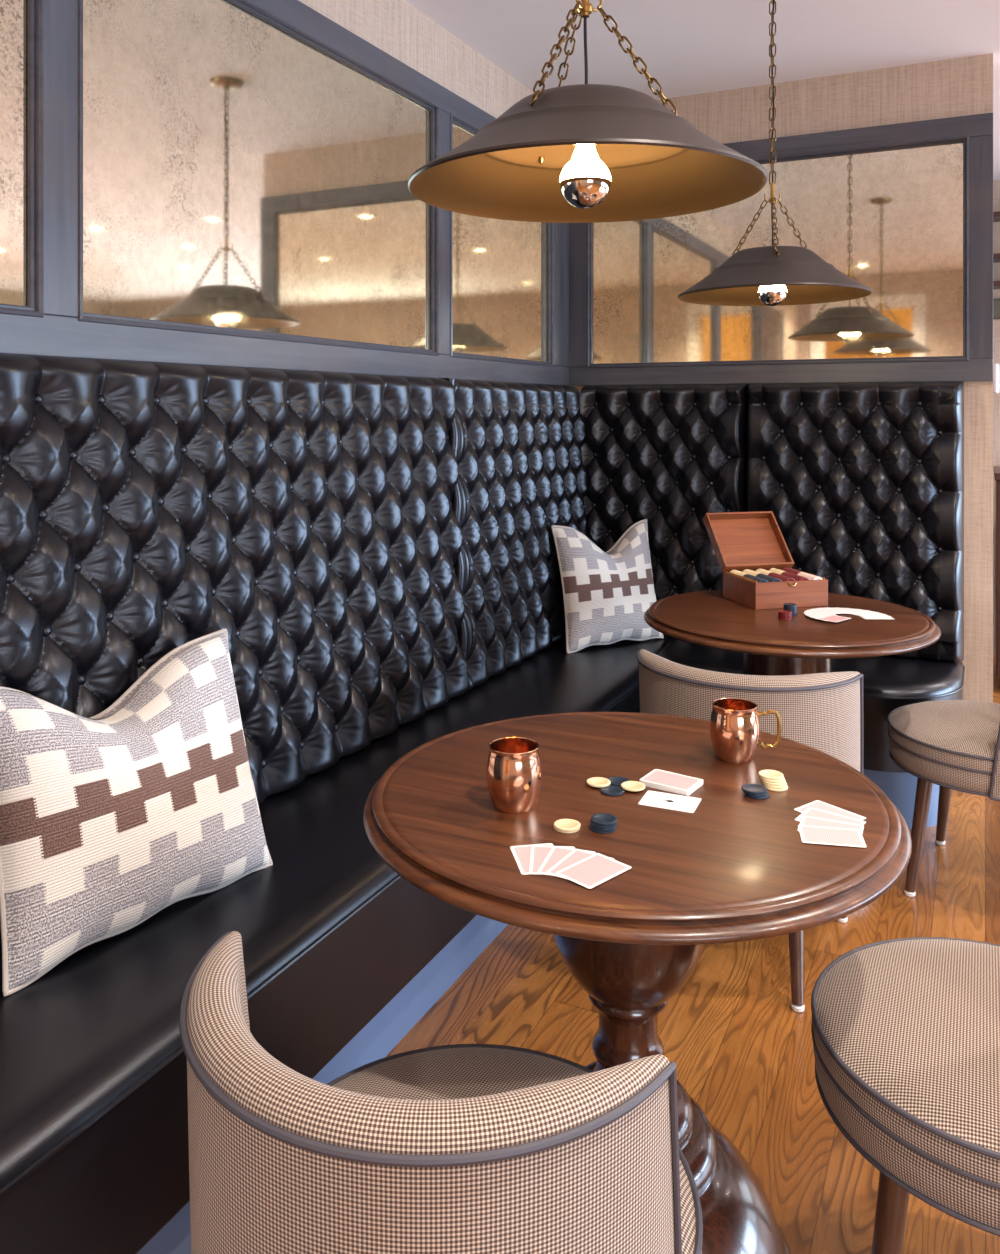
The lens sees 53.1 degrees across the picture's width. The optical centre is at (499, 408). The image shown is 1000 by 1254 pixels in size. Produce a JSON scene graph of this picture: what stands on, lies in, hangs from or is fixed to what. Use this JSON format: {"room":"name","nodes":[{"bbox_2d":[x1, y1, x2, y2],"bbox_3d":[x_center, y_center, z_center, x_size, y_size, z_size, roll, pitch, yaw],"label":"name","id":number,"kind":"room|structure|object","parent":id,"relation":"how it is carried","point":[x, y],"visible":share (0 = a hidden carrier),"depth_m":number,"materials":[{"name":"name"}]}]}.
{"room":"bar lounge","nodes":[
{"label":"bar lounge","id":0,"kind":"room"},
{"bbox_2d":[298,0,533,117],"bbox_3d":[-0.082,0.048,3.652,0.165,2.575,10.500,0,0,26],"label":"wall","id":1,"kind":"structure","parent":0,"point":[397,28],"depth_m":3.17,"materials":[{"name":"paper"}]},
{"bbox_2d":[0,0,568,385],"bbox_3d":[-0.561,-0.562,2.426,0.036,0.930,3.836,0,0,26],"label":"panelling","id":2,"kind":"object","parent":1,"relation":"attached to","point":[198,182],"visible":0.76,"depth_m":2.35,"materials":[{"name":"wood"}]},
{"bbox_2d":[0,0,43,317],"bbox_3d":[-1.095,-0.562,1.310,0.022,0.790,1.162,0,0,26],"label":"mirror","id":3,"kind":"object","parent":2,"relation":"on","point":[21,21],"depth_m":1.81,"materials":[{"name":"mirror"}]},
{"bbox_2d":[78,0,438,355],"bbox_3d":[-0.503,-0.562,2.529,0.022,0.790,1.392,0,0,26],"label":"mirror","id":4,"kind":"object","parent":2,"relation":"on","point":[244,172],"depth_m":2.37,"materials":[{"name":"mirror"}]},
{"bbox_2d":[450,112,553,366],"bbox_3d":[0.021,-0.562,3.610,0.022,0.790,0.856,0,0,26],"label":"mirror","id":5,"kind":"object","parent":2,"relation":"on","point":[502,271],"depth_m":3.59,"materials":[{"name":"mirror"}]},
{"bbox_2d":[386,655,999,1253],"bbox_3d":[2.754,1.375,0.637,7.900,0.080,13.750,0,0,26],"label":"floor","id":6,"kind":"structure","parent":0,"point":[735,1040],"depth_m":2.17,"materials":[{"name":"brown wood"}]},
{"bbox_2d":[179,931,702,1253],"bbox_3d":[-0.057,0.968,1.124,0.546,0.734,0.601,0,0,22],"label":"barrel chair","id":7,"kind":"object","parent":6,"relation":"on","point":[456,1148],"visible":1,"depth_m":0.88,"materials":[{"name":"fabric"}]},
{"bbox_2d":[332,1047,695,1253],"bbox_3d":[-0.037,0.886,1.153,0.522,0.034,0.522,0,0,26],"label":"seat cushion","id":8,"kind":"object","parent":7,"relation":"on","point":[429,1073],"depth_m":1.32,"materials":[{"name":"fabric"}]},
{"bbox_2d":[0,634,964,1253],"bbox_3d":[0.129,1.095,2.125,1.497,0.481,3.737,0,0,26],"label":"bench","id":9,"kind":"object","parent":6,"relation":"on","point":[343,955],"visible":0.52,"depth_m":1.67,"materials":[{"name":"black leather"}]},
{"bbox_2d":[0,628,272,995],"bbox_3d":[-0.616,0.646,1.700,0.203,0.434,0.510,0,0,36],"label":"throw pillow","id":10,"kind":"object","parent":9,"relation":"on","point":[145,804],"visible":1,"depth_m":1.60,"materials":[{"name":"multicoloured fabric"}]},
{"bbox_2d":[0,353,468,942],"bbox_3d":[-0.721,0.381,1.900,0.180,0.952,2.590,0,0,26],"label":"tufted backrest","id":11,"kind":"object","parent":9,"relation":"on","point":[148,510],"visible":0.88,"depth_m":2.15,"materials":[{"name":"black leather"}]},
{"bbox_2d":[0,634,676,1189],"bbox_3d":[-0.299,0.877,2.333,0.546,0.046,3.737,0,0,26],"label":"seat cushion","id":12,"kind":"object","parent":9,"relation":"on","point":[78,1042],"depth_m":1.65,"materials":[{"name":"black leather"}]},
{"bbox_2d":[455,379,586,690],"bbox_3d":[0.069,0.381,3.527,0.180,0.952,1.063,0,0,26],"label":"tufted backrest","id":13,"kind":"object","parent":9,"relation":"on","point":[522,473],"visible":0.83,"depth_m":3.37,"materials":[{"name":"black leather"}]},
{"bbox_2d":[551,519,663,653],"bbox_3d":[0.404,0.641,3.666,0.440,0.444,0.158,0,0,-32],"label":"throw pillow","id":14,"kind":"object","parent":9,"relation":"on","point":[607,596],"visible":0.92,"depth_m":3.60,"materials":[{"name":"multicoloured fabric"}]},
{"bbox_2d":[580,384,748,600],"bbox_3d":[0.632,0.381,3.891,0.644,0.952,0.197,0,0,26],"label":"tufted backrest","id":15,"kind":"object","parent":9,"relation":"on","point":[667,456],"visible":0.67,"depth_m":3.82,"materials":[{"name":"black leather"}]},
{"bbox_2d":[658,639,962,696],"bbox_3d":[1.067,0.878,3.458,0.964,0.041,0.520,0,0,26],"label":"seat cushion","id":16,"kind":"object","parent":9,"relation":"on","point":[883,676],"depth_m":3.32,"materials":[{"name":"black leather"}]},
{"bbox_2d":[746,382,963,662],"bbox_3d":[1.256,0.381,3.587,0.737,0.952,0.198,0,0,26],"label":"tufted backrest","id":17,"kind":"object","parent":9,"relation":"on","point":[862,484],"visible":0.66,"depth_m":3.50,"materials":[{"name":"black leather"}]},
{"bbox_2d":[363,712,911,1253],"bbox_3d":[0.198,0.960,1.550,0.813,0.750,0.813,0,0,36],"label":"pedestal table","id":18,"kind":"object","parent":6,"relation":"on","point":[738,867],"visible":0.73,"depth_m":1.43,"materials":[{"name":"brown wood"}]},
{"bbox_2d":[486,735,541,813],"bbox_3d":[0.015,0.540,1.484,0.082,0.090,0.107,0,0,-31],"label":"copper mug","id":19,"kind":"object","parent":18,"relation":"on","point":[514,766],"visible":1,"depth_m":1.44,"materials":[{"name":"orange metal"}]},
{"bbox_2d":[510,843,553,874],"bbox_3d":[0.049,0.585,1.301,0.058,0.001,0.083,0,0,-10],"label":"card","id":20,"kind":"object","parent":18,"relation":"on","point":[521,853],"visible":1,"depth_m":1.31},
{"bbox_2d":[529,845,574,874],"bbox_3d":[0.068,0.584,1.296,0.058,0.001,0.083,0,0,4],"label":"card","id":21,"kind":"object","parent":20,"relation":"on","point":[538,854],"visible":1,"depth_m":1.31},
{"bbox_2d":[537,846,595,875],"bbox_3d":[0.086,0.584,1.288,0.058,0.001,0.083,0,0,18],"label":"card","id":22,"kind":"object","parent":21,"relation":"on","point":[556,853],"visible":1,"depth_m":1.30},
{"bbox_2d":[546,849,614,879],"bbox_3d":[0.103,0.583,1.277,0.058,0.001,0.083,0,0,32],"label":"card","id":23,"kind":"object","parent":22,"relation":"on","point":[576,855],"visible":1,"depth_m":1.29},
{"bbox_2d":[556,853,631,888],"bbox_3d":[0.119,0.583,1.264,0.083,0.001,0.058,0,0,-44],"label":"card","id":24,"kind":"object","parent":23,"relation":"on","point":[595,869],"visible":1,"depth_m":1.26,"materials":[{"name":"paper"}]},
{"bbox_2d":[554,827,579,832],"bbox_3d":[0.093,0.583,1.396,0.037,0.003,0.037,0,0,26],"label":"chip","id":25,"kind":"object","parent":18,"relation":"on","point":[561,831],"visible":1,"depth_m":1.38,"materials":[{"name":"beige"}]},
{"bbox_2d":[554,819,580,830],"bbox_3d":[0.094,0.580,1.394,0.037,0.003,0.037,0,0,26],"label":"chip","id":26,"kind":"object","parent":25,"relation":"on","point":[561,824],"visible":1,"depth_m":1.39,"materials":[{"name":"beige"}]},
{"bbox_2d":[587,777,610,786],"bbox_3d":[0.153,0.580,1.554,0.037,0.003,0.037,0,0,26],"label":"chip","id":27,"kind":"object","parent":18,"relation":"on","point":[594,781],"visible":1,"depth_m":1.55,"materials":[{"name":"beige"}]},
{"bbox_2d":[589,825,615,833],"bbox_3d":[0.143,0.583,1.395,0.037,0.003,0.037,0,0,26],"label":"chip","id":28,"kind":"object","parent":18,"relation":"on","point":[590,827],"visible":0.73,"depth_m":1.38,"materials":[{"name":"blue"}]},
{"bbox_2d":[590,823,616,830],"bbox_3d":[0.145,0.580,1.395,0.037,0.003,0.037,0,0,26],"label":"chip","id":29,"kind":"object","parent":28,"relation":"on","point":[592,826],"visible":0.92,"depth_m":1.38,"materials":[{"name":"blue"}]},
{"bbox_2d":[590,819,615,827],"bbox_3d":[0.144,0.576,1.397,0.037,0.003,0.037,0,0,26],"label":"chip","id":30,"kind":"object","parent":29,"relation":"on","point":[591,822],"visible":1,"depth_m":1.38,"materials":[{"name":"blue"}]},
{"bbox_2d":[591,813,617,824],"bbox_3d":[0.146,0.573,1.397,0.037,0.003,0.037,0,0,26],"label":"chip","id":31,"kind":"object","parent":30,"relation":"on","point":[600,818],"visible":1,"depth_m":1.39,"materials":[{"name":"blue"}]},
{"bbox_2d":[600,785,624,795],"bbox_3d":[0.172,0.583,1.528,0.037,0.003,0.037,0,0,26],"label":"chip","id":32,"kind":"object","parent":18,"relation":"on","point":[611,790],"visible":1,"depth_m":1.52,"materials":[{"name":"blue"}]},
{"bbox_2d":[608,776,629,785],"bbox_3d":[0.186,0.583,1.567,0.037,0.003,0.037,0,0,26],"label":"chip","id":33,"kind":"object","parent":18,"relation":"on","point":[615,780],"visible":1,"depth_m":1.57,"materials":[{"name":"blue"}]},
{"bbox_2d":[621,781,644,790],"bbox_3d":[0.205,0.580,1.538,0.037,0.003,0.037,0,0,26],"label":"chip","id":34,"kind":"object","parent":18,"relation":"on","point":[628,785],"visible":1,"depth_m":1.53,"materials":[{"name":"beige"}]},
{"bbox_2d":[638,790,701,812],"bbox_3d":[0.254,0.585,1.490,0.083,0.001,0.058,0,0,23],"label":"card","id":35,"kind":"object","parent":18,"relation":"on","point":[651,798],"visible":1,"depth_m":1.49,"materials":[{"name":"white"}]},
{"bbox_2d":[710,698,781,763],"bbox_3d":[0.403,0.540,1.670,0.107,0.090,0.082,0,0,42],"label":"copper mug","id":36,"kind":"object","parent":18,"relation":"on","point":[734,722],"visible":1,"depth_m":1.65,"materials":[{"name":"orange metal"}]},
{"bbox_2d":[710,698,759,763],"bbox_3d":[0.394,0.540,1.678,0.082,0.090,0.082,0,0,11],"label":"cup","id":37,"kind":"object","parent":36,"relation":"attached to","point":[734,722],"depth_m":1.65,"materials":[{"name":"orange metal"}]},
{"bbox_2d":[744,793,769,798],"bbox_3d":[0.389,0.583,1.515,0.037,0.003,0.037,0,0,26],"label":"chip","id":38,"kind":"object","parent":18,"relation":"on","point":[768,794],"visible":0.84,"depth_m":1.50,"materials":[{"name":"blue"}]},
{"bbox_2d":[743,790,767,796],"bbox_3d":[0.387,0.580,1.516,0.037,0.003,0.037,0,0,26],"label":"chip","id":39,"kind":"object","parent":38,"relation":"on","point":[766,792],"visible":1,"depth_m":1.50,"materials":[{"name":"blue"}]},
{"bbox_2d":[741,783,765,793],"bbox_3d":[0.385,0.576,1.518,0.037,0.003,0.037,0,0,26],"label":"chip","id":40,"kind":"object","parent":39,"relation":"on","point":[751,788],"visible":1,"depth_m":1.51,"materials":[{"name":"blue"}]},
{"bbox_2d":[763,785,787,790],"bbox_3d":[0.426,0.583,1.546,0.037,0.003,0.037,0,0,26],"label":"chip","id":41,"kind":"object","parent":18,"relation":"on","point":[766,787],"visible":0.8,"depth_m":1.53,"materials":[{"name":"beige"}]},
{"bbox_2d":[762,782,786,787],"bbox_3d":[0.425,0.580,1.550,0.037,0.003,0.037,0,0,26],"label":"chip","id":42,"kind":"object","parent":41,"relation":"on","point":[764,784],"visible":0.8,"depth_m":1.54,"materials":[{"name":"beige"}]},
{"bbox_2d":[761,779,785,785],"bbox_3d":[0.424,0.576,1.552,0.037,0.003,0.037,0,0,26],"label":"chip","id":43,"kind":"object","parent":42,"relation":"on","point":[763,781],"visible":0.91,"depth_m":1.54,"materials":[{"name":"beige"}]},
{"bbox_2d":[760,776,783,782],"bbox_3d":[0.423,0.573,1.555,0.037,0.003,0.037,0,0,26],"label":"chip","id":44,"kind":"object","parent":43,"relation":"on","point":[764,779],"visible":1,"depth_m":1.54,"materials":[{"name":"beige"}]},
{"bbox_2d":[759,770,782,779],"bbox_3d":[0.422,0.570,1.558,0.037,0.003,0.037,0,0,26],"label":"chip","id":45,"kind":"object","parent":44,"relation":"on","point":[767,774],"visible":1,"depth_m":1.55,"materials":[{"name":"beige"}]},
{"bbox_2d":[794,800,865,819],"bbox_3d":[0.476,0.585,1.445,0.058,0.001,0.083,0,0,-37],"label":"card","id":46,"kind":"object","parent":18,"relation":"on","point":[817,804],"visible":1,"depth_m":1.46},
{"bbox_2d":[795,807,865,824],"bbox_3d":[0.469,0.584,1.419,0.083,0.001,0.058,0,0,39],"label":"card","id":47,"kind":"object","parent":18,"relation":"on","point":[812,812],"visible":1,"depth_m":1.43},
{"bbox_2d":[797,816,863,833],"bbox_3d":[0.461,0.584,1.393,0.083,0.001,0.058,0,0,25],"label":"card","id":48,"kind":"object","parent":47,"relation":"on","point":[806,820],"visible":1,"depth_m":1.41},
{"bbox_2d":[798,825,866,847],"bbox_3d":[0.453,0.583,1.366,0.083,0.001,0.058,0,0,11],"label":"card","id":49,"kind":"object","parent":48,"relation":"on","point":[809,834],"visible":1,"depth_m":1.36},
{"bbox_3d":[0.267,0.585,1.558,0.083,0.001,0.058,0,0,35],"label":"card","id":50,"kind":"object","parent":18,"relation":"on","visible":0},
{"bbox_3d":[0.267,0.584,1.559,0.083,0.001,0.058,0,0,35],"label":"card","id":51,"kind":"object","parent":50,"relation":"on","visible":0},
{"bbox_3d":[0.266,0.584,1.559,0.083,0.001,0.058,0,0,35],"label":"card","id":52,"kind":"object","parent":51,"relation":"on","visible":0},
{"label":"card","id":53,"kind":"object","parent":52,"relation":"on","visible":0},
{"label":"card","id":54,"kind":"object","parent":53,"relation":"on","visible":0},
{"bbox_3d":[0.267,0.583,1.559,0.083,0.001,0.059,0,0,34],"label":"card","id":55,"kind":"object","parent":54,"relation":"on","visible":0},
{"bbox_3d":[0.267,0.583,1.558,0.083,0.001,0.059,0,0,34],"label":"card","id":56,"kind":"object","parent":55,"relation":"on","visible":0},
{"bbox_3d":[0.267,0.583,1.559,0.083,0.001,0.059,0,0,35],"label":"card","id":57,"kind":"object","parent":56,"relation":"on","visible":0},
{"bbox_3d":[0.266,0.582,1.558,0.083,0.001,0.059,0,0,35],"label":"card","id":58,"kind":"object","parent":57,"relation":"on","visible":0},
{"bbox_3d":[0.267,0.582,1.558,0.083,0.001,0.058,0,0,35],"label":"card","id":59,"kind":"object","parent":58,"relation":"on","visible":0},
{"bbox_3d":[0.267,0.582,1.558,0.083,0.001,0.059,0,0,35],"label":"card","id":60,"kind":"object","parent":59,"relation":"on","visible":0},
{"bbox_3d":[0.266,0.581,1.558,0.083,0.001,0.058,0,0,35],"label":"card","id":61,"kind":"object","parent":60,"relation":"on","visible":0},
{"label":"card","id":62,"kind":"object","parent":61,"relation":"on","visible":0},
{"bbox_3d":[0.267,0.581,1.558,0.083,0.001,0.059,0,0,35],"label":"card","id":63,"kind":"object","parent":62,"relation":"on","visible":0},
{"bbox_3d":[0.267,0.580,1.558,0.083,0.001,0.058,0,0,35],"label":"card","id":64,"kind":"object","parent":63,"relation":"on","visible":0},
{"bbox_3d":[0.267,0.580,1.558,0.083,0.001,0.058,0,0,34],"label":"card","id":65,"kind":"object","parent":64,"relation":"on","visible":0},
{"bbox_3d":[0.267,0.580,1.558,0.083,0.001,0.059,0,0,34],"label":"card","id":66,"kind":"object","parent":65,"relation":"on","visible":0},
{"label":"card","id":67,"kind":"object","parent":66,"relation":"on","visible":0},
{"bbox_3d":[0.267,0.579,1.558,0.083,0.001,0.059,0,0,35],"label":"card","id":68,"kind":"object","parent":67,"relation":"on","visible":0},
{"label":"card","id":69,"kind":"object","parent":68,"relation":"on","visible":0},
{"bbox_3d":[0.267,0.579,1.558,0.083,0.001,0.058,0,0,35],"label":"card","id":70,"kind":"object","parent":69,"relation":"on","visible":0},
{"bbox_3d":[0.267,0.578,1.558,0.083,0.001,0.059,0,0,35],"label":"card","id":71,"kind":"object","parent":70,"relation":"on","visible":0},
{"bbox_3d":[0.268,0.578,1.559,0.083,0.001,0.058,0,0,35],"label":"card","id":72,"kind":"object","parent":71,"relation":"on","visible":0},
{"bbox_2d":[640,769,702,790],"bbox_3d":[0.267,0.578,1.558,0.083,0.001,0.058,0,0,35],"label":"card","id":73,"kind":"object","parent":72,"relation":"on","point":[660,777],"visible":1,"depth_m":1.56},
{"bbox_2d":[636,649,862,1011],"bbox_3d":[0.624,0.968,2.513,0.546,0.734,0.601,0,0,21],"label":"barrel chair","id":74,"kind":"object","parent":6,"relation":"on","point":[823,712],"visible":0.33,"depth_m":2.26,"materials":[{"name":"fabric"}]},
{"bbox_2d":[644,589,940,675],"bbox_3d":[0.825,0.960,2.878,0.813,0.750,0.813,0,0,16],"label":"pedestal table","id":75,"kind":"object","parent":6,"relation":"on","point":[769,645],"visible":0.34,"depth_m":2.70,"materials":[{"name":"brown wood"}]},
{"bbox_2d":[703,511,827,609],"bbox_3d":[0.817,0.460,3.105,0.238,0.250,0.353,0,0,-14],"label":"box","id":76,"kind":"object","parent":75,"relation":"on","point":[740,541],"visible":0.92,"depth_m":3.15,"materials":[{"name":"brown wood"}]},
{"bbox_2d":[726,568,824,582],"bbox_3d":[0.834,0.541,3.039,0.224,0.076,0.191,0,0,-14],"label":"tray","id":77,"kind":"object","parent":76,"relation":"on","point":[730,577],"depth_m":3.02,"materials":[{"name":"brown wood"}]},
{"bbox_2d":[862,617,893,618],"bbox_3d":[1.057,0.585,2.811,0.083,0.001,0.058,0,0,0],"label":"card","id":78,"kind":"object","parent":75,"relation":"on","point":[862,617],"visible":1,"depth_m":2.79,"materials":[{"name":"white"}]},
{"bbox_2d":[860,615,890,617],"bbox_3d":[1.055,0.584,2.830,0.083,0.001,0.058,0,0,-14],"label":"card","id":79,"kind":"object","parent":78,"relation":"on","point":[880,616],"visible":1,"depth_m":2.81,"materials":[{"name":"white"}]},
{"bbox_2d":[857,613,885,616],"bbox_3d":[1.048,0.584,2.847,0.083,0.001,0.058,0,0,-28],"label":"card","id":80,"kind":"object","parent":79,"relation":"on","point":[876,614],"visible":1,"depth_m":2.83,"materials":[{"name":"white"}]},
{"bbox_2d":[859,611,878,615],"bbox_3d":[1.038,0.584,2.862,0.083,0.001,0.058,0,0,-42],"label":"card","id":81,"kind":"object","parent":80,"relation":"on","point":[869,612],"visible":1,"depth_m":2.85,"materials":[{"name":"white"}]},
{"bbox_2d":[851,608,869,614],"bbox_3d":[1.024,0.583,2.875,0.059,0.001,0.083,0,0,34],"label":"card","id":82,"kind":"object","parent":81,"relation":"on","point":[862,612],"visible":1,"depth_m":2.87,"materials":[{"name":"white"}]},
{"bbox_2d":[850,608,859,614],"bbox_3d":[1.007,0.583,2.883,0.058,0.001,0.083,0,0,20],"label":"card","id":83,"kind":"object","parent":82,"relation":"on","point":[857,611],"visible":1,"depth_m":2.88,"materials":[{"name":"white"}]},
{"bbox_2d":[842,608,855,613],"bbox_3d":[0.989,0.582,2.888,0.058,0.001,0.083,0,0,7],"label":"card","id":84,"kind":"object","parent":83,"relation":"on","point":[846,609],"visible":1,"depth_m":2.88,"materials":[{"name":"white"}]},
{"bbox_2d":[833,607,850,613],"bbox_3d":[0.971,0.582,2.887,0.058,0.001,0.083,0,0,-7],"label":"card","id":85,"kind":"object","parent":84,"relation":"on","point":[837,608],"visible":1,"depth_m":2.90,"materials":[{"name":"white"}]},
{"bbox_2d":[825,607,847,613],"bbox_3d":[0.953,0.582,2.883,0.058,0.001,0.083,0,0,-21],"label":"card","id":86,"kind":"object","parent":85,"relation":"on","point":[827,607],"visible":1,"depth_m":2.90,"materials":[{"name":"white"}]},
{"bbox_2d":[815,608,843,613],"bbox_3d":[0.936,0.581,2.874,0.058,0.001,0.083,0,0,-35],"label":"card","id":87,"kind":"object","parent":86,"relation":"on","point":[815,608],"visible":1,"depth_m":2.90,"materials":[{"name":"white"}]},
{"bbox_2d":[810,609,839,613],"bbox_3d":[0.922,0.581,2.862,0.083,0.001,0.059,0,0,41],"label":"card","id":88,"kind":"object","parent":87,"relation":"on","point":[810,609],"visible":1,"depth_m":2.88,"materials":[{"name":"white"}]},
{"bbox_2d":[806,610,836,613],"bbox_3d":[0.912,0.580,2.846,0.083,0.001,0.058,0,0,27],"label":"card","id":89,"kind":"object","parent":88,"relation":"on","point":[806,610],"visible":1,"depth_m":2.87,"materials":[{"name":"white"}]},
{"bbox_2d":[804,611,834,613],"bbox_3d":[0.905,0.580,2.829,0.083,0.001,0.058,0,0,13],"label":"card","id":90,"kind":"object","parent":89,"relation":"on","point":[804,611],"visible":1,"depth_m":2.85,"materials":[{"name":"white"}]},
{"bbox_2d":[804,613,834,614],"bbox_3d":[0.903,0.580,2.810,0.083,0.001,0.058,0,0,0],"label":"card","id":91,"kind":"object","parent":90,"relation":"on","point":[804,613],"visible":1,"depth_m":2.83,"materials":[{"name":"white"}]},
{"bbox_2d":[806,614,833,616],"bbox_3d":[0.906,0.579,2.792,0.083,0.001,0.058,0,0,-14],"label":"card","id":92,"kind":"object","parent":91,"relation":"on","point":[815,614],"visible":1,"depth_m":2.80,"materials":[{"name":"white"}]},
{"bbox_2d":[811,614,832,620],"bbox_3d":[0.912,0.579,2.775,0.083,0.001,0.058,0,0,-28],"label":"card","id":93,"kind":"object","parent":92,"relation":"on","point":[822,616],"visible":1,"depth_m":2.79,"materials":[{"name":"white"}]},
{"bbox_2d":[819,615,850,621],"bbox_3d":[0.923,0.578,2.759,0.083,0.001,0.058,0,0,-42],"label":"card","id":94,"kind":"object","parent":93,"relation":"on","point":[833,618],"visible":1,"depth_m":2.76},
{"bbox_3d":[0.795,0.583,2.791,0.037,0.003,0.037,0,0,26],"label":"chip","id":95,"kind":"object","parent":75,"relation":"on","visible":0},
{"bbox_3d":[0.796,0.580,2.792,0.037,0.003,0.037,0,0,26],"label":"chip","id":96,"kind":"object","parent":95,"relation":"on","visible":0},
{"bbox_3d":[0.796,0.576,2.791,0.037,0.003,0.037,0,0,26],"label":"chip","id":97,"kind":"object","parent":96,"relation":"on","visible":0},
{"bbox_3d":[0.795,0.573,2.791,0.037,0.003,0.037,0,0,26],"label":"chip","id":98,"kind":"object","parent":97,"relation":"on","visible":0},
{"bbox_3d":[0.796,0.570,2.792,0.037,0.003,0.037,0,0,26],"label":"chip","id":99,"kind":"object","parent":98,"relation":"on","visible":0},
{"bbox_2d":[778,610,791,613],"bbox_3d":[0.796,0.566,2.791,0.037,0.003,0.037,0,0,26],"label":"chip","id":100,"kind":"object","parent":99,"relation":"on","point":[780,611],"visible":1,"depth_m":2.79,"materials":[{"name":"red"}]},
{"bbox_2d":[811,937,999,1253],"bbox_3d":[0.755,0.968,1.420,0.601,0.734,0.546,0,0,22],"label":"barrel chair","id":101,"kind":"object","parent":6,"relation":"on","point":[905,1031],"visible":1,"depth_m":1.35,"materials":[{"name":"fabric"}]},
{"bbox_2d":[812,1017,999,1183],"bbox_3d":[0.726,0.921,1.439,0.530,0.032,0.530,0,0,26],"label":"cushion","id":102,"kind":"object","parent":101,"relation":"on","point":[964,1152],"depth_m":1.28,"materials":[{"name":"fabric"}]},
{"bbox_2d":[816,939,999,1151],"bbox_3d":[0.726,0.886,1.439,0.522,0.034,0.522,0,0,26],"label":"seat cushion","id":103,"kind":"object","parent":101,"relation":"on","point":[912,1026],"depth_m":1.41,"materials":[{"name":"fabric"}]},
{"bbox_2d":[887,700,999,896],"bbox_3d":[1.402,0.968,2.792,0.601,0.734,0.546,0,0,31],"label":"barrel chair","id":104,"kind":"object","parent":6,"relation":"on","point":[948,744],"visible":1,"depth_m":2.73,"materials":[{"name":"fabric"}]},
{"bbox_2d":[888,724,993,771],"bbox_3d":[1.376,0.921,2.816,0.530,0.032,0.530,0,0,35],"label":"cushion","id":105,"kind":"object","parent":104,"relation":"on","point":[917,745],"depth_m":2.66,"materials":[{"name":"fabric"}]},
{"bbox_2d":[890,700,999,757],"bbox_3d":[1.376,0.886,2.816,0.522,0.034,0.522,0,0,35],"label":"seat cushion","id":106,"kind":"object","parent":104,"relation":"on","point":[943,728],"depth_m":2.77,"materials":[{"name":"fabric"}]},
{"bbox_2d":[994,466,999,675],"bbox_3d":[2.830,0.818,4.790,0.830,1.035,0.650,0,0,26],"label":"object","id":107,"kind":"structure","parent":6,"relation":"on","point":[996,468],"depth_m":4.70,"materials":[{"name":"brown wood"}]},
{"bbox_2d":[994,466,999,480],"bbox_3d":[2.830,0.318,4.790,0.830,0.035,0.650,0,0,26],"label":"countertop","id":108,"kind":"structure","parent":107,"relation":"on","point":[996,468],"depth_m":4.73,"materials":[{"name":"brown wood"}]},
{"bbox_2d":[405,0,999,179],"bbox_3d":[2.754,-1.290,0.637,7.900,0.100,13.750,0,0,26],"label":"ceiling","id":109,"kind":"structure","parent":0,"point":[690,47],"depth_m":3.33,"materials":[{"name":"white paint"}]},
{"bbox_2d":[408,0,767,222],"bbox_3d":[0.131,-0.774,1.537,0.543,0.930,0.543,0,0,35],"label":"pendant lamp","id":110,"kind":"object","parent":109,"relation":"hanging from","point":[580,153],"visible":1,"depth_m":1.57,"materials":[{"name":"brown metal"}]},
{"bbox_2d":[678,0,871,305],"bbox_3d":[0.790,-0.769,2.901,0.543,0.940,0.543,0,0,18],"label":"pendant lamp","id":111,"kind":"object","parent":109,"relation":"hanging from","point":[775,275],"visible":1,"depth_m":2.82,"materials":[{"name":"brown metal"}]},
{"bbox_2d":[573,53,992,702],"bbox_3d":[1.023,0.048,3.895,1.610,2.575,0.132,0,0,26],"label":"wall","id":112,"kind":"structure","parent":0,"point":[963,86],"depth_m":3.58,"materials":[{"name":"paper"}]},
{"bbox_2d":[569,113,992,385],"bbox_3d":[0.995,-0.562,3.820,1.594,0.930,0.036,0,0,26],"label":"mirror","id":113,"kind":"object","parent":112,"relation":"attached to","point":[904,211],"visible":0.7,"depth_m":3.71,"materials":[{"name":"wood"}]},
{"bbox_2d":[993,180,999,654],"bbox_3d":[2.336,0.048,5.658,2.435,2.575,0.120,0,0,26],"label":"wall","id":114,"kind":"structure","parent":0,"point":[996,183],"depth_m":5.42,"materials":[{"name":"paper"}]},
{"bbox_2d":[993,364,998,392],"bbox_3d":[2.673,-0.164,5.390,0.034,0.158,0.067,0,0,26],"label":"wall sconce","id":115,"kind":"object","parent":114,"relation":"attached to","point":[995,366],"visible":0.97,"depth_m":5.36,"materials":[{"name":"white"}]},
{"bbox_2d":[993,299,999,319],"bbox_3d":[2.836,-0.540,5.330,0.450,0.110,0.034,0,0,26],"label":"picture frame","id":116,"kind":"object","parent":114,"relation":"attached to","point":[996,302],"visible":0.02,"depth_m":5.39,"materials":[{"name":"brown"}]},
{"bbox_2d":[993,211,999,221],"bbox_3d":[2.802,-1.025,5.260,1.050,0.024,0.190,0,0,26],"label":"wall shelf","id":117,"kind":"object","parent":114,"relation":"attached to","point":[996,215],"visible":0.02,"depth_m":5.26,"materials":[{"name":"brown wood"}]},
{"bbox_2d":[993,253,999,262],"bbox_3d":[2.802,-0.805,5.260,1.050,0.024,0.190,0,0,26],"label":"wall shelf","id":118,"kind":"object","parent":114,"relation":"attached to","point":[996,257],"visible":0.02,"depth_m":5.26,"materials":[{"name":"brown wood"}]},
{"bbox_2d":[993,281,999,289],"bbox_3d":[2.802,-0.660,5.260,1.050,0.024,0.190,0,0,26],"label":"wall shelf","id":119,"kind":"object","parent":114,"relation":"attached to","point":[996,284],"visible":0.02,"depth_m":5.25,"materials":[{"name":"brown wood"}]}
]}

